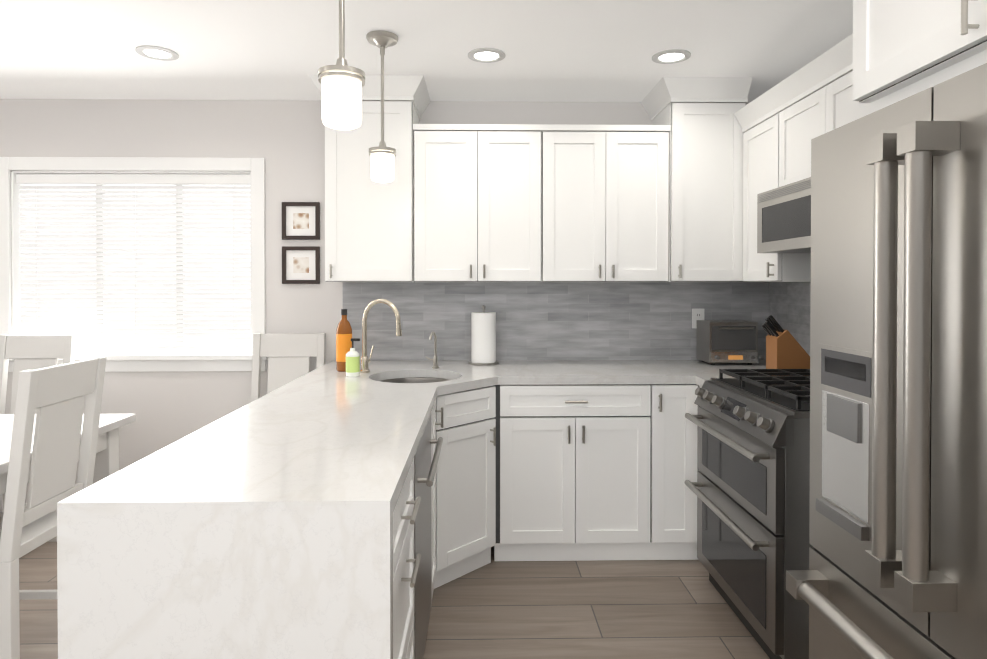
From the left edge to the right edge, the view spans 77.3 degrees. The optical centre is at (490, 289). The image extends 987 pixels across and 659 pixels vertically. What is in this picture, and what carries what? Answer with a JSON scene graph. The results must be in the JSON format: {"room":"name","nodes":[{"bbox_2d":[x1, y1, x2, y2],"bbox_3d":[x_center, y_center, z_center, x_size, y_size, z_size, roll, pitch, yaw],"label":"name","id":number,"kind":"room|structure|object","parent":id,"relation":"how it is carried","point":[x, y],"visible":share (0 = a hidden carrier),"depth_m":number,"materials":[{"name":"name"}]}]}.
{"room":"kitchen","nodes":[
{"label":"kitchen","id":0,"kind":"room"},
{"bbox_2d":[0,99,748,502],"bbox_3d":[-0.987,0.114,3.636,5.450,2.420,0.120,0,1,-1],"label":"wall","id":1,"kind":"structure","parent":0,"point":[286,139],"depth_m":3.56,"materials":[{"name":"white paint"}]},
{"bbox_2d":[0,157,267,371],"bbox_3d":[-2.064,-0.146,3.584,1.565,1.230,0.160,0,1,-1],"label":"window","id":2,"kind":"structure","parent":1,"relation":"in","point":[137,171],"depth_m":3.56,"materials":[{"name":"white"}]},
{"bbox_2d":[19,184,250,350],"bbox_3d":[-2.064,-0.130,3.599,1.343,0.971,0.030,0,1,-1],"label":"window blind","id":3,"kind":"object","parent":2,"relation":"attached to","point":[135,327],"visible":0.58,"depth_m":3.60,"materials":[{"name":"white plastic"}]},
{"bbox_2d":[282,202,319,239],"bbox_3d":[-1.094,-0.398,3.559,0.215,0.215,0.020,0,1,-1],"label":"picture frame","id":4,"kind":"object","parent":1,"relation":"attached to","point":[300,220],"visible":0.98,"depth_m":3.56,"materials":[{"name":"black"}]},
{"bbox_2d":[282,246,319,283],"bbox_3d":[-1.094,-0.143,3.561,0.215,0.215,0.020,0,1,-1],"label":"picture frame","id":5,"kind":"object","parent":1,"relation":"attached to","point":[300,264],"visible":0.98,"depth_m":3.56,"materials":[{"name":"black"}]},
{"bbox_2d":[320,91,429,281],"bbox_3d":[-0.604,-0.524,3.386,0.523,0.960,0.380,0,1,-1],"label":"upper cabinet","id":6,"kind":"object","parent":1,"relation":"attached to","point":[375,231],"depth_m":3.20,"materials":[{"name":"white wood"}]},
{"bbox_2d":[428,124,555,281],"bbox_3d":[-0.038,-0.457,3.412,0.740,0.824,0.350,0,1,-1],"label":"upper cabinet","id":7,"kind":"object","parent":1,"relation":"attached to","point":[492,187],"depth_m":3.24,"materials":[{"name":"white wood"}]},
{"bbox_2d":[343,282,768,360],"bbox_3d":[0.391,0.182,3.597,2.494,0.454,0.008,0,1,-1],"label":"backsplash","id":8,"kind":"structure","parent":1,"relation":"attached to","point":[593,320],"depth_m":3.59,"materials":[{"name":"tile"}]},
{"bbox_2d":[692,309,703,327],"bbox_3d":[1.214,0.166,3.604,0.072,0.116,0.008,0,1,-1],"label":"outlet","id":9,"kind":"object","parent":8,"relation":"attached to","point":[697,314],"visible":0.67,"depth_m":3.60,"materials":[{"name":"white plastic"}]},
{"bbox_2d":[556,123,655,281],"bbox_3d":[0.571,-0.457,3.423,0.740,0.824,0.350,0,1,-1],"label":"upper cabinet","id":10,"kind":"object","parent":1,"relation":"attached to","point":[606,174],"depth_m":3.25,"materials":[{"name":"white wood"}]},
{"bbox_2d":[644,95,747,281],"bbox_3d":[1.105,-0.525,3.417,0.458,0.960,0.380,0,1,-1],"label":"upper cabinet","id":11,"kind":"object","parent":1,"relation":"attached to","point":[659,198],"depth_m":3.23,"materials":[{"name":"white wood"}]},
{"bbox_2d":[19,542,769,658],"bbox_3d":[-0.933,1.381,0.675,5.450,0.060,6.025,0,1,-1],"label":"floor","id":12,"kind":"structure","parent":0,"point":[638,609],"depth_m":2.54,"materials":[{"name":"brown wood"}]},
{"bbox_2d":[0,334,76,511],"bbox_3d":[-2.494,0.788,3.174,0.420,1.079,0.510,0,1,-1],"label":"chair","id":13,"kind":"object","parent":12,"relation":"on","point":[29,352],"visible":0.23,"depth_m":3.38,"materials":[{"name":"grey wood"}]},
{"bbox_2d":[0,357,106,658],"bbox_3d":[-1.721,0.797,2.163,0.510,1.079,0.420,0,1,-1],"label":"chair","id":14,"kind":"object","parent":12,"relation":"on","point":[55,395],"visible":0.71,"depth_m":2.10,"materials":[{"name":"grey wood"}]},
{"bbox_2d":[0,414,135,494],"bbox_3d":[-2.283,0.956,2.280,1.310,0.759,1.130,0,1,-1],"label":"dining table","id":15,"kind":"object","parent":12,"relation":"on","point":[107,458],"visible":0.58,"depth_m":2.73,"materials":[{"name":"grey wood"}]},
{"bbox_2d":[251,333,325,401],"bbox_3d":[-1.131,0.787,3.259,0.420,1.079,0.510,0,1,-1],"label":"chair","id":16,"kind":"object","parent":12,"relation":"on","point":[288,355],"visible":0.23,"depth_m":3.46,"materials":[{"name":"grey wood"}]},
{"bbox_2d":[393,459,420,658],"bbox_3d":[-0.533,0.905,1.534,0.638,0.872,0.468,0,1,-1],"label":"base cabinet","id":17,"kind":"object","parent":12,"relation":"on","point":[405,569],"depth_m":1.56,"materials":[{"name":"white wood"}]},
{"bbox_2d":[431,404,436,603],"bbox_3d":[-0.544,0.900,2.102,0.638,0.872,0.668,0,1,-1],"label":"base cabinet","id":18,"kind":"object","parent":12,"relation":"on","point":[433,413],"depth_m":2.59,"materials":[{"name":"white wood"}]},
{"bbox_2d":[57,376,448,658],"bbox_3d":[-0.547,0.880,2.038,0.690,0.914,1.560,0,1,-1],"label":"countertop","id":19,"kind":"structure","parent":18,"relation":"on","point":[261,528],"depth_m":1.26,"materials":[{"name":"stone"}]},
{"bbox_2d":[381,377,451,382],"bbox_3d":[-0.360,0.547,2.981,0.464,0.182,0.464,0,1,-1],"label":"sink","id":20,"kind":"object","parent":19,"relation":"in","point":[415,380],"visible":0.17,"depth_m":3.19,"materials":[{"name":"silver metal"}]},
{"bbox_2d":[414,414,442,658],"bbox_3d":[-0.209,0.863,2.078,0.070,0.790,0.597,0,1,-1],"label":"dishwasher","id":21,"kind":"object","parent":18,"relation":"in","point":[424,471],"visible":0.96,"depth_m":2.00,"materials":[{"name":"silver metal"}]},
{"bbox_2d":[434,385,495,588],"bbox_3d":[-0.134,0.894,2.850,0.321,0.873,0.321,0,1,-1],"label":"base cabinet","id":22,"kind":"object","parent":12,"relation":"on","point":[466,504],"visible":0.81,"depth_m":2.82,"materials":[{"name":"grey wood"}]},
{"bbox_2d":[303,360,765,393],"bbox_3d":[0.368,0.434,3.122,2.557,0.040,0.944,0,1,-1],"label":"countertop","id":23,"kind":"structure","parent":22,"relation":"on","point":[464,376],"depth_m":3.16,"materials":[{"name":"stone"}]},
{"bbox_2d":[336,309,351,371],"bbox_3d":[-0.749,0.255,3.156,0.081,0.315,0.081,0,1,-1],"label":"soap bottle","id":24,"kind":"object","parent":23,"relation":"on","point":[343,337],"visible":0.83,"depth_m":3.12,"materials":[{"name":"brown"}]},
{"bbox_2d":[346,338,359,376],"bbox_3d":[-0.665,0.324,2.979,0.068,0.180,0.067,0,1,-1],"label":"soap pump","id":25,"kind":"object","parent":23,"relation":"on","point":[352,362],"visible":0.98,"depth_m":2.95,"materials":[{"name":"white"}]},
{"bbox_2d":[360,299,401,372],"bbox_3d":[-0.547,0.228,3.089,0.224,0.371,0.174,0,1,-1],"label":"faucet","id":26,"kind":"object","parent":23,"relation":"on","point":[365,361],"visible":1,"depth_m":3.09,"materials":[{"name":"silver metal"}]},
{"bbox_2d":[425,331,438,368],"bbox_3d":[-0.307,0.314,3.224,0.075,0.196,0.103,0,1,-1],"label":"water tap","id":27,"kind":"object","parent":23,"relation":"on","point":[435,362],"visible":1,"depth_m":3.25,"materials":[{"name":"silver metal"}]},
{"bbox_2d":[468,305,498,365],"bbox_3d":[-0.039,0.247,3.439,0.170,0.326,0.170,0,1,-1],"label":"paper towel","id":28,"kind":"object","parent":23,"relation":"on","point":[483,338],"visible":1,"depth_m":3.38,"materials":[{"name":"white paper"}]},
{"bbox_2d":[696,320,763,364],"bbox_3d":[1.337,0.293,3.442,0.291,0.235,0.246,0,1,-1],"label":"toaster oven","id":29,"kind":"object","parent":23,"relation":"on","point":[727,341],"visible":1,"depth_m":3.36,"materials":[{"name":"silver metal"}]},
{"bbox_2d":[762,315,809,368],"bbox_3d":[1.394,0.266,2.926,0.213,0.297,0.110,0,1,-1],"label":"knife block","id":30,"kind":"object","parent":23,"relation":"on","point":[785,349],"visible":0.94,"depth_m":2.87,"materials":[{"name":"brown wood"}]},
{"bbox_2d":[494,384,698,560],"bbox_3d":[0.512,0.890,3.294,0.995,0.872,0.630,0,1,-1],"label":"base cabinet","id":31,"kind":"object","parent":12,"relation":"on","point":[592,472],"visible":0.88,"depth_m":2.96,"materials":[{"name":"white wood"}]},
{"bbox_2d":[684,369,812,658],"bbox_3d":[1.268,0.848,2.467,0.758,0.970,0.758,0,1,-1],"label":"range","id":32,"kind":"object","parent":12,"relation":"on","point":[750,488],"visible":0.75,"depth_m":2.26,"materials":[{"name":"silver metal"}]},
{"bbox_2d":[786,63,986,658],"bbox_3d":[1.238,0.467,1.249,0.880,1.754,0.902,0,1,-1],"label":"refrigerator","id":33,"kind":"object","parent":12,"relation":"on","point":[898,453],"visible":1,"depth_m":1.26,"materials":[{"name":"silver metal"}]},
{"bbox_2d":[0,0,852,102],"bbox_3d":[-0.933,-1.099,0.653,5.450,0.060,6.025,0,1,-1],"label":"ceiling","id":34,"kind":"structure","parent":0,"point":[579,50],"depth_m":2.73,"materials":[{"name":"white paint"}]},
{"bbox_2d":[135,45,178,60],"bbox_3d":[-1.528,-1.084,2.830,0.175,0.009,0.175,0,1,44],"label":"recessed light","id":35,"kind":"object","parent":34,"relation":"in","point":[153,52],"depth_m":2.82,"materials":[{"name":"grey"}]},
{"bbox_2d":[318,0,364,129],"bbox_3d":[-0.380,-0.747,1.574,0.136,0.660,0.136,0,1,-1],"label":"pendant lamp","id":36,"kind":"object","parent":34,"relation":"hanging from","point":[341,81],"visible":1,"depth_m":1.54,"materials":[{"name":"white glass"}]},
{"bbox_2d":[366,30,397,182],"bbox_3d":[-0.465,-0.777,2.652,0.136,0.620,0.136,0,1,-1],"label":"pendant lamp","id":37,"kind":"object","parent":34,"relation":"hanging from","point":[382,155],"visible":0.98,"depth_m":2.62,"materials":[{"name":"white glass"}]},
{"bbox_2d":[468,48,505,62],"bbox_3d":[-0.018,-1.084,2.858,0.175,0.009,0.175,0,1,44],"label":"recessed light","id":38,"kind":"object","parent":34,"relation":"in","point":[491,55],"depth_m":2.85,"materials":[{"name":"grey"}]},
{"bbox_2d":[652,49,690,63],"bbox_3d":[0.842,-1.084,2.873,0.175,0.009,0.175,0,1,44],"label":"recessed light","id":39,"kind":"object","parent":34,"relation":"in","point":[671,56],"depth_m":2.87,"materials":[{"name":"grey"}]},
{"bbox_3d":[1.741,0.140,0.713,0.100,2.420,6.025,0,1,-1],"label":"wall","id":40,"kind":"structure","parent":0,"visible":0},
{"bbox_2d":[741,106,810,281],"bbox_3d":[1.481,-0.441,3.038,0.317,0.800,0.384,0,1,-1],"label":"upper cabinet","id":41,"kind":"object","parent":40,"relation":"attached to","point":[760,135],"depth_m":3.02,"materials":[{"name":"white wood"}]},
{"bbox_2d":[769,282,810,355],"bbox_3d":[1.651,0.125,2.679,0.008,0.584,1.871,0,1,-1],"label":"backsplash","id":42,"kind":"structure","parent":40,"relation":"attached to","point":[789,306],"depth_m":3.33,"materials":[{"name":"tile"}]},
{"bbox_2d":[778,58,869,186],"bbox_3d":[1.492,-0.638,2.456,0.317,0.395,0.774,0,1,-1],"label":"upper cabinet","id":43,"kind":"object","parent":40,"relation":"attached to","point":[784,122],"depth_m":2.58,"materials":[{"name":"white wood"}]},
{"bbox_2d":[757,177,810,252],"bbox_3d":[1.419,-0.301,2.463,0.456,0.272,0.760,0,1,-1],"label":"microwave","id":44,"kind":"object","parent":43,"relation":"attached to","point":[784,219],"visible":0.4,"depth_m":2.58,"materials":[{"name":"silver metal"}]},
{"bbox_2d":[852,0,986,113],"bbox_3d":[1.311,-0.752,1.262,0.739,0.644,0.994,0,1,-1],"label":"upper cabinet","id":45,"kind":"object","parent":40,"relation":"attached to","point":[903,49],"visible":0.94,"depth_m":1.48,"materials":[{"name":"white wood"}]}
]}

